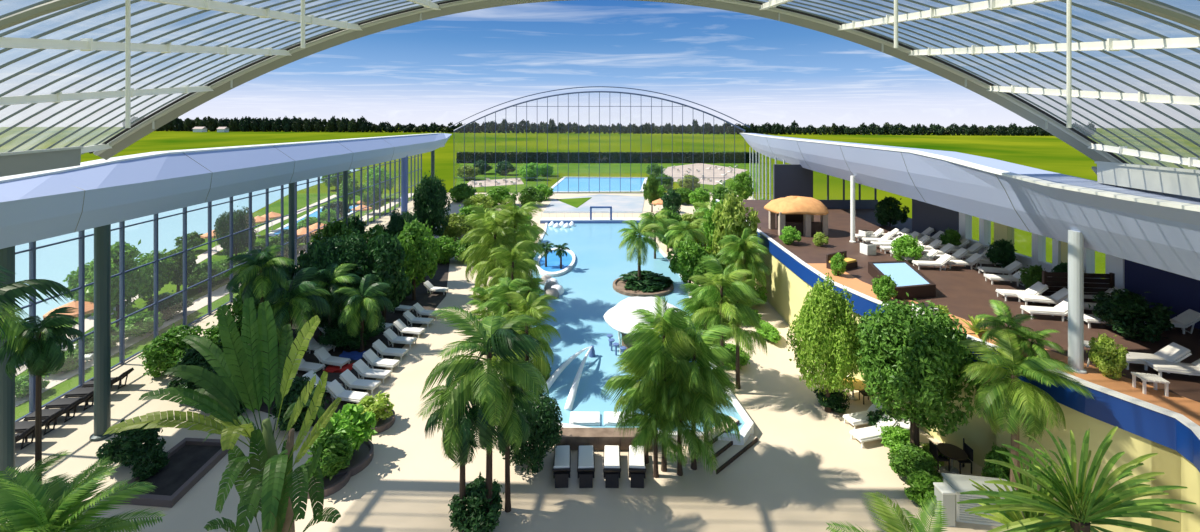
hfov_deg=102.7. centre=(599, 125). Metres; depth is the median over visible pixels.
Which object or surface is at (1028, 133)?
tree
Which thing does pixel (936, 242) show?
sun lounger
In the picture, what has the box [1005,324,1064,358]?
palm tree
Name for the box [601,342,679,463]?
palm tree
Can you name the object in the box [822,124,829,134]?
tree
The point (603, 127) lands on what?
tree
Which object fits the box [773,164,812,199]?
wall
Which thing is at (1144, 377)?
side table
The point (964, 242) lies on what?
sun lounger
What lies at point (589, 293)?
water
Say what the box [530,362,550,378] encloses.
shrub
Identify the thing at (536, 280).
palm tree
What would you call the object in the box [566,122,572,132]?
tree
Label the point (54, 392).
lawn
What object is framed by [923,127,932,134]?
tree
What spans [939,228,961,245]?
shrub
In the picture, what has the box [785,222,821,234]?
countertop
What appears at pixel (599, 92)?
wall
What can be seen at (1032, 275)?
shrub
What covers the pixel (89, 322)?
path lakeside
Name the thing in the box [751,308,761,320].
shrub
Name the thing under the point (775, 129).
tree
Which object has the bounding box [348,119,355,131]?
tree
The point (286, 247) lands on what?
leafy tree
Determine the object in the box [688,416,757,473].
steps
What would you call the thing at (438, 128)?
tree
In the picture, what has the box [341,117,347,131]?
tree
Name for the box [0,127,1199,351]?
ground
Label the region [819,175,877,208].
window
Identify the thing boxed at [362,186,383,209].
leafy tree
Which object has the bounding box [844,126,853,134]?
tree
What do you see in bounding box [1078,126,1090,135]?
tree
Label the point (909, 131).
tree
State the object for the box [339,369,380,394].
sun lounger
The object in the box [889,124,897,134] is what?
tree
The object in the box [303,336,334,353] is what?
sun lounger
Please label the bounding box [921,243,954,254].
sun lounger
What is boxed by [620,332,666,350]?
bar
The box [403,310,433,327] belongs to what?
sun lounger
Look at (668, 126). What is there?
tree
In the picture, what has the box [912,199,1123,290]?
wall
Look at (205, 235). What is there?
parasol
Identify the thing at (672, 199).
leafy tree
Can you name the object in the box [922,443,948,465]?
shrub
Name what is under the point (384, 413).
shrub
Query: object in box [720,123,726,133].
tree
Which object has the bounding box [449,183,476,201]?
shrub
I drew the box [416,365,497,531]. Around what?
palm tree
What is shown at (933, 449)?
patio chair
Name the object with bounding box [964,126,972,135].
tree
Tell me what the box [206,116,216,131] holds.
tree
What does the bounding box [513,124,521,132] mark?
tree
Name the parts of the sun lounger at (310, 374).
backrest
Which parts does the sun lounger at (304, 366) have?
frame, mattress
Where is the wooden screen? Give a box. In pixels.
[1042,271,1114,301]
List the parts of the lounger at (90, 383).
mattress, backrest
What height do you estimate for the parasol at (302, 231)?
2.580 m
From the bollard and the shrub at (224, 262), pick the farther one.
the shrub at (224, 262)
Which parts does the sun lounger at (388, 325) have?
mattress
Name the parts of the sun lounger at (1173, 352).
mattress, frame, backrest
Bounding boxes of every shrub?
[15,374,48,397]
[48,349,85,374]
[75,324,127,353]
[95,418,165,466]
[111,310,164,337]
[129,445,169,480]
[137,323,212,377]
[143,290,194,320]
[167,338,237,402]
[191,322,247,352]
[201,260,229,285]
[204,355,273,416]
[216,253,247,278]
[252,235,285,248]
[270,372,328,430]
[277,227,310,244]
[297,216,327,235]
[302,428,353,498]
[317,403,377,476]
[318,311,385,349]
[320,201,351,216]
[356,391,394,433]
[435,235,458,263]
[436,213,473,240]
[448,472,504,531]
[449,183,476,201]
[450,238,476,261]
[455,164,479,179]
[457,205,485,228]
[463,192,494,211]
[473,160,492,173]
[485,186,517,206]
[494,161,515,174]
[499,386,562,475]
[505,206,532,223]
[509,360,538,394]
[510,223,539,241]
[518,162,541,179]
[518,186,544,205]
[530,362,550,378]
[535,184,553,200]
[539,163,553,175]
[645,163,663,176]
[656,173,674,189]
[657,185,666,198]
[676,186,691,204]
[677,174,699,189]
[724,341,750,369]
[747,281,767,304]
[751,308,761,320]
[755,320,780,342]
[779,226,801,243]
[812,231,828,245]
[813,388,849,413]
[830,252,846,275]
[867,410,904,434]
[870,274,897,301]
[873,196,909,225]
[878,425,922,454]
[887,440,942,478]
[890,233,923,261]
[903,468,942,513]
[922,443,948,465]
[934,303,949,317]
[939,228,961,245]
[981,442,1025,489]
[985,238,1017,267]
[1018,265,1048,288]
[1050,261,1067,272]
[1086,332,1129,378]
[1088,287,1176,342]
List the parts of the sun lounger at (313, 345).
backrest, mattress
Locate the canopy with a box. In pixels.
[604,297,687,353]
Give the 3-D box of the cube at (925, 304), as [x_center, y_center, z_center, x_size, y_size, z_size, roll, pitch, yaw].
[14.260,8.245,21.061,0.700,0.710,0.700,0,0,-11]
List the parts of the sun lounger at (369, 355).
backrest, frame, mattress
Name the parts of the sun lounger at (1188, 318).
frame, mattress, backrest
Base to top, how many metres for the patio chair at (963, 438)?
0.950 m
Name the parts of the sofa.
backrest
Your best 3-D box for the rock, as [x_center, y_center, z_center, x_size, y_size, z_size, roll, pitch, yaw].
[-3.883,12.930,38.825,1.680,0.740,4.461,0,0,-13]
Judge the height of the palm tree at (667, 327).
6.639 m
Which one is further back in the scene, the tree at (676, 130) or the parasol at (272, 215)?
the tree at (676, 130)
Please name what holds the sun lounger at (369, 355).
on the floor at (428, 301)
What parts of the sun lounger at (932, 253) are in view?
mattress, frame, backrest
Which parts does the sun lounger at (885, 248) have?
mattress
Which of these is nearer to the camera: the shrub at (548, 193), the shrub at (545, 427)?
the shrub at (545, 427)
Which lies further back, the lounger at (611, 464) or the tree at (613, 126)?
the tree at (613, 126)
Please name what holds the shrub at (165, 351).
on the floor at (805, 471)
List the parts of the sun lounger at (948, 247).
mattress, backrest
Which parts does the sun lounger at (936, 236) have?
backrest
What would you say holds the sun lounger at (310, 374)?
on the floor at (428, 301)
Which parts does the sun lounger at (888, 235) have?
mattress, backrest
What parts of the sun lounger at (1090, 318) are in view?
mattress, frame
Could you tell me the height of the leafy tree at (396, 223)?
5.895 m
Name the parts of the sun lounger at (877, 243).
mattress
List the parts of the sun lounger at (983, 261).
mattress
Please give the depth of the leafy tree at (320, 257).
30.53 m
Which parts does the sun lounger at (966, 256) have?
mattress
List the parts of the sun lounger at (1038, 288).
mattress, frame, backrest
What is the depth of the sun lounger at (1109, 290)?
23.17 m
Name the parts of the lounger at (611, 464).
mattress, frame, backrest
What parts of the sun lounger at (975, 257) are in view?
mattress, frame, backrest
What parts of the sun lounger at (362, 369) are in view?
backrest, frame, mattress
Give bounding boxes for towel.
[323,362,354,371]
[339,351,365,359]
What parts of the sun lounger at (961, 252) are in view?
mattress, frame, backrest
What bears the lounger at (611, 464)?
on the floor at (805, 471)
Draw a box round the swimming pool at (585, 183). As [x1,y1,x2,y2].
[553,177,644,190]
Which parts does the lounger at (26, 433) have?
backrest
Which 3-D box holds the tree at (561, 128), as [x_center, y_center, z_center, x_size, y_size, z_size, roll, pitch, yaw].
[-39.324,2.182,487.835,7.989,13.235,9.118,0,0,14]
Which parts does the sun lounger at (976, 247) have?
mattress, backrest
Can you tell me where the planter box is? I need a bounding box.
[109,438,231,507]
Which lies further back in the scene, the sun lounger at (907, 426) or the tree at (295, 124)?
the tree at (295, 124)
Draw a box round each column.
[0,246,14,479]
[89,224,114,441]
[289,182,294,264]
[343,170,347,227]
[401,155,407,214]
[431,150,434,178]
[849,176,855,242]
[1065,230,1086,373]
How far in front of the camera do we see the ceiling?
15.36 m
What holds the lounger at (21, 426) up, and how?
on the floor at (805, 471)
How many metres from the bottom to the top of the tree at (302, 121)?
16.436 m
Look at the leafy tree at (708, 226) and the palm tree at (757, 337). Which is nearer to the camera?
the palm tree at (757, 337)
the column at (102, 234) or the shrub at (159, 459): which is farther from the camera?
the column at (102, 234)
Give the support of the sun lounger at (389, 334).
on the floor at (428, 301)
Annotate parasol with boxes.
[43,299,93,340]
[200,230,218,251]
[255,216,269,236]
[261,212,280,230]
[297,227,316,249]
[309,223,325,230]
[352,205,371,210]
[652,199,662,204]
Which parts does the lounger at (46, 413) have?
mattress, backrest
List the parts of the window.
sill panel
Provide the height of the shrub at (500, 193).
3.441 m
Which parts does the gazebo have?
panel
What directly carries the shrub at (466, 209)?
on the floor at (805, 471)
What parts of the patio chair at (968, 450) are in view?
seat, backrest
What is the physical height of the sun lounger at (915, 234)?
0.886 m
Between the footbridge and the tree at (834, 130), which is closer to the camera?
the footbridge
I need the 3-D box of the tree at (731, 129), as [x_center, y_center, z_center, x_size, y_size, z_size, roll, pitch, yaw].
[135.182,3.906,488.370,9.930,11.367,8.701,0,0,18]
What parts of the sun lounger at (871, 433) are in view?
mattress, frame, backrest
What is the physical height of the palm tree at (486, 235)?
7.852 m
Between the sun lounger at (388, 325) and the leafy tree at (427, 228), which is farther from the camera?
the leafy tree at (427, 228)
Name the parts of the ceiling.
carriage rail, hanging rod, hanging rod, hanging rod, hanging rod, carriage rail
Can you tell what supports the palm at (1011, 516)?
on the floor at (805, 471)
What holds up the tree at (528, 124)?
on the ground at (1048, 153)
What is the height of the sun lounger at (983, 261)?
0.886 m
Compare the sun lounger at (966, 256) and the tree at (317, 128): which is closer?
the sun lounger at (966, 256)
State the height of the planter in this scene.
1.509 m
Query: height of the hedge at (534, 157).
4.709 m
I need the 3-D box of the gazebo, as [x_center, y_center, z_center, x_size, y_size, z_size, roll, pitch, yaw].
[15.983,7.136,39.042,5.000,2.927,4.002,0,0,0]
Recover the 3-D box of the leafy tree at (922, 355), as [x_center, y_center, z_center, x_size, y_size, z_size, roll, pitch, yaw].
[12.716,10.232,19.382,4.277,6.836,4.277,0,0,-35]
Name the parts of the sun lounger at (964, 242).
backrest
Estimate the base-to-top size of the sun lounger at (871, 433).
0.886 m
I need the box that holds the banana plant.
[103,297,341,531]
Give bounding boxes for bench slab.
[569,412,599,425]
[604,412,633,425]
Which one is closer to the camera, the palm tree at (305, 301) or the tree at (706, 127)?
the palm tree at (305, 301)
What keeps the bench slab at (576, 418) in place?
on the water at (589, 293)
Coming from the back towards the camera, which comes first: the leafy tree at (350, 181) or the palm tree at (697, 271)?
the leafy tree at (350, 181)
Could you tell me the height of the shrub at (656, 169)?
4.040 m
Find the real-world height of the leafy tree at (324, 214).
3.122 m
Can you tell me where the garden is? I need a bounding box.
[274,206,356,234]
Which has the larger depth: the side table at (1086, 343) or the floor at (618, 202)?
the floor at (618, 202)
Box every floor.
[6,193,1063,531]
[246,259,449,426]
[467,178,523,186]
[543,194,644,212]
[657,163,746,184]
[719,200,1199,425]
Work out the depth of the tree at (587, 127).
486.13 m
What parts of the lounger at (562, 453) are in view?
backrest, mattress, frame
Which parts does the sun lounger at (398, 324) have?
backrest, frame, mattress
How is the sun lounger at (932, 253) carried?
on the floor at (965, 291)
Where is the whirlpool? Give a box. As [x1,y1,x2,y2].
[536,247,574,276]
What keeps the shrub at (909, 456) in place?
on the floor at (805, 471)
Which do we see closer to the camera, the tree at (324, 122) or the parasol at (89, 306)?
the parasol at (89, 306)
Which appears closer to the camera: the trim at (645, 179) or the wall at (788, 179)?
the wall at (788, 179)
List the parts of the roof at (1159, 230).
rail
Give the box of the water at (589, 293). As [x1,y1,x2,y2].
[531,223,744,433]
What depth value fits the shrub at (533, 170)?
119.63 m
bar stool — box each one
[607,334,612,345]
[608,338,614,350]
[613,342,618,354]
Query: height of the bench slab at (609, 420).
0.472 m
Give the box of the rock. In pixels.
[540,275,563,299]
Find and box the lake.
[15,169,359,336]
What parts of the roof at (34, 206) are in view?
rail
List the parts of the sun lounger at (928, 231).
backrest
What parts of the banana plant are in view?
stem, stem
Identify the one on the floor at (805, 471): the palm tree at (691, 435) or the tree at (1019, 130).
the palm tree at (691, 435)
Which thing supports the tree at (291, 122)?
on the ground at (1048, 153)
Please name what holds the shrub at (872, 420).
on the floor at (805, 471)
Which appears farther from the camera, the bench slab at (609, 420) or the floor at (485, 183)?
the floor at (485, 183)
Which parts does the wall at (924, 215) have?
solid panel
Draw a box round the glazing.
[750,147,784,199]
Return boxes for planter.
[613,270,673,296]
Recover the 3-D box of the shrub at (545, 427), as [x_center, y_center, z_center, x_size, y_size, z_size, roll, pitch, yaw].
[-2.772,12.100,19.161,2.612,3.100,2.666,0,0,-17]
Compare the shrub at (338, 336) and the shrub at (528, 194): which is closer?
the shrub at (338, 336)
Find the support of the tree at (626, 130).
on the ground at (1048, 153)
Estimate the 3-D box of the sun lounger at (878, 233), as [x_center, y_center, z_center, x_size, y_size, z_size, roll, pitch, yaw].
[20.223,8.161,36.102,1.926,0.886,0.670,0,0,7]
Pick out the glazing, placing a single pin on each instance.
(750, 147)
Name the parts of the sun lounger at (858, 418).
mattress, frame, backrest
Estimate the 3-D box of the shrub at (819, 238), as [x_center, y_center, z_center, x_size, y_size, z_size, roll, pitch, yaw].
[15.783,8.125,34.374,1.077,1.051,1.154,0,0,-24]
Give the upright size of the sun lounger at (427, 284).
0.886 m
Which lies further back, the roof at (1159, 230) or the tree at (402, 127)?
the tree at (402, 127)
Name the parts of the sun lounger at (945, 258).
mattress, frame, backrest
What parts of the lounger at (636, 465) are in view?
mattress, frame, backrest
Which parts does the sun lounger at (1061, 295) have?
mattress, frame, backrest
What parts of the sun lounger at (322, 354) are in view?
backrest, frame, mattress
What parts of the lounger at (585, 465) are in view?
mattress, frame, backrest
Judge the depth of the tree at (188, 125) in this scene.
486.61 m
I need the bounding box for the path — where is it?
[15,193,413,406]
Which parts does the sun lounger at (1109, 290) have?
backrest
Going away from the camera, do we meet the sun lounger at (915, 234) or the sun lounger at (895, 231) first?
the sun lounger at (915, 234)
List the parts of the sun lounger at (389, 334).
backrest, frame, mattress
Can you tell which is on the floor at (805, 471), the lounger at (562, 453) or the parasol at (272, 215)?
the lounger at (562, 453)
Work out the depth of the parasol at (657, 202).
72.65 m
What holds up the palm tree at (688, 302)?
on the floor at (805, 471)
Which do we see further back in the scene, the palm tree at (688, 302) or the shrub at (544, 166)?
the shrub at (544, 166)
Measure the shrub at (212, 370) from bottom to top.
2.643 m
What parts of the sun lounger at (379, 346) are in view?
backrest, frame, mattress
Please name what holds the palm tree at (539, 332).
on the floor at (805, 471)
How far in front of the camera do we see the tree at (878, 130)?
486.25 m
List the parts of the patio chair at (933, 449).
backrest, seat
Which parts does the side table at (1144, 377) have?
leg, leg, slatted seat, leg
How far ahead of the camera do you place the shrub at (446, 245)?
47.26 m
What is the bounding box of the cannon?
[543,345,594,409]
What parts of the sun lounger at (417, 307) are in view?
backrest, frame, mattress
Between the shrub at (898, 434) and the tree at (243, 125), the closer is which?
the shrub at (898, 434)
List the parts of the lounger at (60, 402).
mattress, backrest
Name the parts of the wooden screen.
post, post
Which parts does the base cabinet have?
lid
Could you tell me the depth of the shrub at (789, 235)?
34.72 m
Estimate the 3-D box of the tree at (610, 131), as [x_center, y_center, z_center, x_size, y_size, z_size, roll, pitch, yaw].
[9.530,3.809,498.655,8.617,9.913,7.550,0,0,9]
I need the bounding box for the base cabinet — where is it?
[941,473,1015,525]
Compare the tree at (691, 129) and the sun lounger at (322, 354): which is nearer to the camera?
the sun lounger at (322, 354)
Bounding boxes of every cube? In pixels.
[859,230,872,239]
[860,242,875,255]
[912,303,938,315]
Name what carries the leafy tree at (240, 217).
on the lawn at (54, 392)
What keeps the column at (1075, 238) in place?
on the floor at (965, 291)
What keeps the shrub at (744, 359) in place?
on the floor at (805, 471)
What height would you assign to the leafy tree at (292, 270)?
5.440 m
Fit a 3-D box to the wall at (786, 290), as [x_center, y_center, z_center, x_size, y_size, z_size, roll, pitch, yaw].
[13.347,11.550,41.146,0.456,4.100,29.706,0,0,2]
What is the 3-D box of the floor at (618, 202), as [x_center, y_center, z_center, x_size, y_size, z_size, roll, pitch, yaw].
[-0.145,13.570,85.167,17.530,0.060,20.265,0,0,0]
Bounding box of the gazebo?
[764,196,828,236]
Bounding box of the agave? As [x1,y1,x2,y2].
[961,315,990,334]
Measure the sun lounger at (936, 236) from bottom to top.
0.886 m
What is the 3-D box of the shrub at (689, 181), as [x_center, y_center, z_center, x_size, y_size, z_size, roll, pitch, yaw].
[18.997,11.929,102.042,5.070,3.441,5.205,0,0,27]
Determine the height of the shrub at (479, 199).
3.242 m
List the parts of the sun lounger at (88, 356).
mattress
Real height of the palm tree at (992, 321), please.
1.816 m
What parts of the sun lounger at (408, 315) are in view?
backrest, frame, mattress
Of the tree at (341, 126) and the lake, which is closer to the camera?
the lake
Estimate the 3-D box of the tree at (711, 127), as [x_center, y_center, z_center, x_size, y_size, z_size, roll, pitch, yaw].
[113.699,2.599,498.631,9.505,14.122,8.328,0,0,-35]
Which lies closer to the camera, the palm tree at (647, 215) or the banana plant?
the banana plant
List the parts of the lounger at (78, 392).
mattress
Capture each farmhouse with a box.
[193,127,206,131]
[217,127,228,131]
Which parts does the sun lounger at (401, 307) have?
mattress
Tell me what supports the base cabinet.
on the floor at (805, 471)
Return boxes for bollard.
[933,482,956,526]
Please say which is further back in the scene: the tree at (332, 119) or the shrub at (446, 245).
the tree at (332, 119)
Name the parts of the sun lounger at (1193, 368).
frame, backrest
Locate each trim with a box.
[269,205,358,236]
[528,223,753,445]
[550,177,647,192]
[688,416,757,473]
[716,199,1199,439]
[716,201,1199,471]
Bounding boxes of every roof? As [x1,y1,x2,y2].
[0,133,451,248]
[740,133,1199,279]
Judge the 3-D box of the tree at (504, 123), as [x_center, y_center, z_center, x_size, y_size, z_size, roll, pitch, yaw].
[-98.238,0.344,488.404,10.508,16.857,9.207,0,0,-36]
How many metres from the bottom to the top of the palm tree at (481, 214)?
7.250 m
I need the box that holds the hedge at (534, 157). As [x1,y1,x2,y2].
[456,151,758,162]
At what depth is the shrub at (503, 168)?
132.22 m
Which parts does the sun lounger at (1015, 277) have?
mattress, frame, backrest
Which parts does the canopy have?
post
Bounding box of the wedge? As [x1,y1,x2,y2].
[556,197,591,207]
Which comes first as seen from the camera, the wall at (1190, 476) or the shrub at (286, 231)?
the wall at (1190, 476)
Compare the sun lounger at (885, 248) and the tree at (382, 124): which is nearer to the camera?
the sun lounger at (885, 248)
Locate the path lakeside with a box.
[16,195,336,375]
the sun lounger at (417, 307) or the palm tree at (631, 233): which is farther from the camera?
the palm tree at (631, 233)
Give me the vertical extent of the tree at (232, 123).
14.482 m
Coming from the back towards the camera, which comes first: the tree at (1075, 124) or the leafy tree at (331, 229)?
the tree at (1075, 124)
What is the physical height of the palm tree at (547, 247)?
2.428 m
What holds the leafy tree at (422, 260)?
on the floor at (805, 471)
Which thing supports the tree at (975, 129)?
on the ground at (1048, 153)
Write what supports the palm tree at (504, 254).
on the floor at (805, 471)
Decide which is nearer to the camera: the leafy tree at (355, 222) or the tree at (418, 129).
the leafy tree at (355, 222)
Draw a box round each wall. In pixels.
[15,154,421,421]
[449,86,749,192]
[555,428,653,449]
[755,251,806,329]
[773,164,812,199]
[806,283,996,467]
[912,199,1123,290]
[970,378,1180,531]
[1124,259,1199,328]
[1181,455,1199,531]
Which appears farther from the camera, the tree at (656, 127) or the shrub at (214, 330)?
the tree at (656, 127)
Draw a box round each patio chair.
[859,385,873,404]
[929,441,949,471]
[949,438,964,467]
[953,442,972,473]
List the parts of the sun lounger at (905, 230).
backrest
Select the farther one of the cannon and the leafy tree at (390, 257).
the leafy tree at (390, 257)
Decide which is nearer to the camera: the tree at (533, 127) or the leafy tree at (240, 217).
the leafy tree at (240, 217)
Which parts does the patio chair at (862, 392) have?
seat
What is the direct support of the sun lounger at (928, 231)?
on the floor at (965, 291)
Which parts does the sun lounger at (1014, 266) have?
mattress, frame, backrest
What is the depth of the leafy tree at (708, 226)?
45.05 m
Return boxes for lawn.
[15,193,415,419]
[456,163,758,191]
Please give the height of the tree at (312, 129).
15.869 m
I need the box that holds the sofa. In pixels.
[826,251,856,269]
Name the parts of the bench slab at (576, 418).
grab rail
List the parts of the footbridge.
railing, portal frame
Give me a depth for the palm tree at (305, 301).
26.25 m
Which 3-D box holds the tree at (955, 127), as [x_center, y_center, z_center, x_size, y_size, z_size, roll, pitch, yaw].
[359.617,3.825,487.918,8.681,14.418,9.907,0,0,0]
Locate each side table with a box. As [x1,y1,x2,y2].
[1084,340,1092,366]
[1131,372,1169,396]
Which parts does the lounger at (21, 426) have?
mattress, backrest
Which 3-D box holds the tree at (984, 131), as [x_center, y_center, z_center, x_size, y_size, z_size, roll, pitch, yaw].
[389.796,5.292,487.577,10.597,10.730,11.367,0,0,39]
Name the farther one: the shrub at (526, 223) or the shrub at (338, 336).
the shrub at (526, 223)
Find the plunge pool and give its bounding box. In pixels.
[868,261,935,299]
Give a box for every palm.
[957,426,1196,531]
[969,452,1084,531]
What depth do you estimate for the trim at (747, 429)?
21.01 m
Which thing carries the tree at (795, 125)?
on the ground at (1048, 153)
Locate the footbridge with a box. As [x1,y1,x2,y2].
[540,206,646,223]
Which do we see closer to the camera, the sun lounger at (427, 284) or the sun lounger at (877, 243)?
the sun lounger at (877, 243)
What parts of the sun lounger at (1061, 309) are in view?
mattress, frame, backrest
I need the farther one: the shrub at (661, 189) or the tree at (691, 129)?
the tree at (691, 129)
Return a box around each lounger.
[15,409,63,436]
[15,423,43,449]
[24,397,83,423]
[45,390,93,410]
[64,377,118,399]
[72,353,93,364]
[82,367,133,389]
[293,353,324,373]
[302,370,342,397]
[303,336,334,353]
[314,347,350,368]
[326,379,368,402]
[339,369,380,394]
[352,359,391,383]
[363,349,399,369]
[372,339,407,360]
[382,323,393,329]
[383,328,416,348]
[390,305,413,312]
[393,319,424,337]
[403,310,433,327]
[412,302,439,319]
[423,281,448,294]
[553,445,570,487]
[577,445,594,487]
[603,445,620,487]
[628,445,645,487]
[843,404,881,428]
[849,413,897,447]
[855,228,883,240]
[862,232,893,241]
[870,236,900,245]
[878,228,898,236]
[878,234,908,241]
[880,246,892,253]
[882,228,908,236]
[890,231,919,239]
[902,248,938,260]
[907,227,933,235]
[912,253,951,270]
[915,235,929,244]
[917,231,944,239]
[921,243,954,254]
[924,239,941,249]
[931,248,968,260]
[935,238,969,249]
[944,253,982,269]
[947,242,982,253]
[960,247,994,259]
[974,259,1003,267]
[977,261,1022,274]
[984,268,1025,285]
[996,281,1048,302]
[1017,288,1067,305]
[1020,298,1067,320]
[1084,287,1117,298]
[1084,302,1098,309]
[1084,314,1137,327]
[1126,342,1191,373]
[1136,309,1199,333]
[1144,359,1199,376]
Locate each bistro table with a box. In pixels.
[843,377,866,399]
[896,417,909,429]
[937,443,967,473]
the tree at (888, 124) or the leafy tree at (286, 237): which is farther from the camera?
the tree at (888, 124)
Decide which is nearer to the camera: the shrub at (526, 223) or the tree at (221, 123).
the shrub at (526, 223)
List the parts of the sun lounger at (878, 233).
mattress, frame, backrest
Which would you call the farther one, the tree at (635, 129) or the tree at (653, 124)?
the tree at (653, 124)
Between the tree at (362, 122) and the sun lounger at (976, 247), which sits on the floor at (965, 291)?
the sun lounger at (976, 247)
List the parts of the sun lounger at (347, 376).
backrest, frame, mattress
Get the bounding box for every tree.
[0,265,73,356]
[0,307,85,481]
[0,450,71,531]
[0,456,167,531]
[63,262,90,300]
[85,239,158,326]
[134,248,175,300]
[162,121,171,130]
[164,245,197,292]
[172,117,181,130]
[174,231,206,248]
[177,262,219,292]
[183,118,193,130]
[195,118,204,126]
[198,117,207,128]
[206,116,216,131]
[213,206,257,256]
[213,296,272,342]
[217,118,226,126]
[222,245,296,362]
[228,118,237,131]
[231,261,298,322]
[233,117,239,131]
[239,116,248,131]
[245,245,265,256]
[246,116,251,131]
[250,117,260,131]
[251,267,332,371]
[260,117,268,131]
[267,118,272,131]
[271,118,280,131]
[272,234,297,244]
[275,117,283,131]
[275,241,298,257]
[282,116,290,131]
[288,118,292,131]
[292,119,301,131]
[297,117,303,131]
[297,237,323,268]
[297,239,342,335]
[302,119,311,131]
[307,218,355,244]
[307,263,360,341]
[308,118,314,131]
[314,119,322,131]
[317,208,340,222]
[319,119,326,131]
[320,170,352,189]
[320,226,372,299]
[326,120,334,131]
[329,274,393,351]
[330,116,337,131]
[336,119,345,131]
[336,178,363,203]
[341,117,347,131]
[341,215,368,235]
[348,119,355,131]
[351,118,359,131]
[353,230,410,321]
[356,223,388,261]
[358,116,366,131]
[362,166,393,192]
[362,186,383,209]
[365,121,371,131]
[371,124,381,132]
[378,122,385,131]
[383,207,418,236]
[386,125,394,132]
[398,218,438,300]
[399,125,409,132]
[405,123,414,131]
[413,125,423,132]
[413,171,450,241]
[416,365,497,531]
[417,224,439,283]
[420,306,548,512]
[421,123,428,132]
[429,122,436,132]
[436,124,440,132]
[443,126,451,132]
[448,122,455,132]
[456,122,466,132]
[459,206,506,286]
[459,209,528,306]
[459,283,511,340]
[464,124,470,132]
[470,122,479,132]
[476,277,540,359]
[478,125,483,132]
[480,373,541,512]
[484,121,493,132]
[484,198,547,284]
[486,240,540,303]
[492,291,560,380]
[499,119,508,132]
[505,122,512,132]
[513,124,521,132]
[518,119,525,132]
[521,274,550,329]
[524,120,530,132]
[530,122,536,132]
[536,124,542,132]
[538,242,552,266]
[542,122,551,132]
[549,119,556,132]
[553,243,569,268]
[557,122,564,132]
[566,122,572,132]
[571,122,580,133]
[585,124,593,133]
[592,124,597,132]
[601,125,607,133]
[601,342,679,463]
[607,125,612,133]
[611,124,616,132]
[616,122,624,133]
[616,386,687,477]
[617,219,666,283]
[618,295,708,471]
[623,125,628,133]
[629,123,639,133]
[639,210,673,258]
[641,356,724,475]
[643,174,659,211]
[644,123,652,133]
[649,317,735,469]
[652,123,654,133]
[655,125,660,133]
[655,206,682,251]
[658,125,665,133]
[661,187,681,214]
[662,218,709,252]
[664,123,671,133]
[667,236,707,288]
[673,126,680,133]
[676,283,735,341]
[677,361,739,456]
[681,214,698,240]
[687,124,694,133]
[688,187,711,208]
[688,256,761,365]
[691,202,716,245]
[691,207,708,245]
[692,120,699,133]
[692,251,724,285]
[701,122,708,133]
[702,198,724,254]
[707,123,713,133]
[709,190,760,278]
[710,185,737,204]
[712,279,766,388]
[714,125,721,133]
[716,228,770,286]
[718,234,766,281]
[718,258,765,291]
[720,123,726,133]
[725,122,730,133]
[728,125,737,133]
[728,172,753,199]
[735,123,742,133]
[743,124,752,132]
[750,123,756,132]
[758,124,766,133]
[764,122,771,133]
[771,122,780,134]
[779,124,784,133]
[784,125,794,134]
[786,273,864,412]
[791,120,798,134]
[801,126,809,134]
[806,124,813,134]
[816,126,824,134]
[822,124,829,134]
[826,491,947,531]
[830,123,838,134]
[837,126,844,134]
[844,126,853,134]
[852,127,858,134]
[853,292,984,448]
[859,122,868,134]
[867,125,873,134]
[869,123,878,134]
[874,125,883,134]
[881,124,888,134]
[884,122,891,134]
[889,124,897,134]
[896,123,904,134]
[903,127,913,134]
[910,124,918,134]
[918,124,927,134]
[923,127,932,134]
[929,123,935,134]
[933,124,944,135]
[948,123,958,135]
[955,127,962,134]
[955,326,1093,489]
[960,124,967,134]
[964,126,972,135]
[970,124,978,134]
[974,300,1044,358]
[978,126,989,135]
[985,125,993,135]
[995,125,1003,135]
[1000,126,1007,135]
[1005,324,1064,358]
[1008,123,1017,135]
[1015,126,1022,135]
[1023,126,1032,135]
[1028,125,1037,135]
[1038,127,1046,135]
[1072,122,1081,130]
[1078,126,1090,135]
[1087,122,1095,135]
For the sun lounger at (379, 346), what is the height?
0.886 m
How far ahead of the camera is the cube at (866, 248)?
31.96 m
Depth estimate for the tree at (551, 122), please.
497.30 m
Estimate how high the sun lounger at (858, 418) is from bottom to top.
0.886 m
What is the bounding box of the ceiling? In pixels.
[0,0,1199,197]
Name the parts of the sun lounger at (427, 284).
backrest, frame, mattress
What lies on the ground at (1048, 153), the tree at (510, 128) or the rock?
the tree at (510, 128)
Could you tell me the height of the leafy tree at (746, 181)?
5.974 m
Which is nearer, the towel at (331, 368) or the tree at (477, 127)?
the towel at (331, 368)
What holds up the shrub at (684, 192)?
on the floor at (805, 471)
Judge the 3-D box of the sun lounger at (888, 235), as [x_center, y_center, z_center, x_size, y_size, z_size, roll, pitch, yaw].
[20.183,8.161,34.902,1.926,0.886,0.670,0,0,7]
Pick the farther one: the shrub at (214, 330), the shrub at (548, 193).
the shrub at (548, 193)
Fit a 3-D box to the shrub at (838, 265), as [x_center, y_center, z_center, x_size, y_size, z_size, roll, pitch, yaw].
[13.645,7.939,27.496,0.861,1.422,0.924,0,0,10]
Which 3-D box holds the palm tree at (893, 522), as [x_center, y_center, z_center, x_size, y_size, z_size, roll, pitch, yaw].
[6.651,10.867,9.907,3.161,5.566,3.333,0,0,-20]
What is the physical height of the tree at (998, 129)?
12.788 m
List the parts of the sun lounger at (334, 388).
backrest, frame, mattress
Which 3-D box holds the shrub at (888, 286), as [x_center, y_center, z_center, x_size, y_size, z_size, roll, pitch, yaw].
[13.850,7.943,23.440,1.181,1.415,1.101,0,0,-19]
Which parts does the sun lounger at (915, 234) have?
backrest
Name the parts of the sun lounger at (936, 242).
backrest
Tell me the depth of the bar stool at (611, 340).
28.26 m

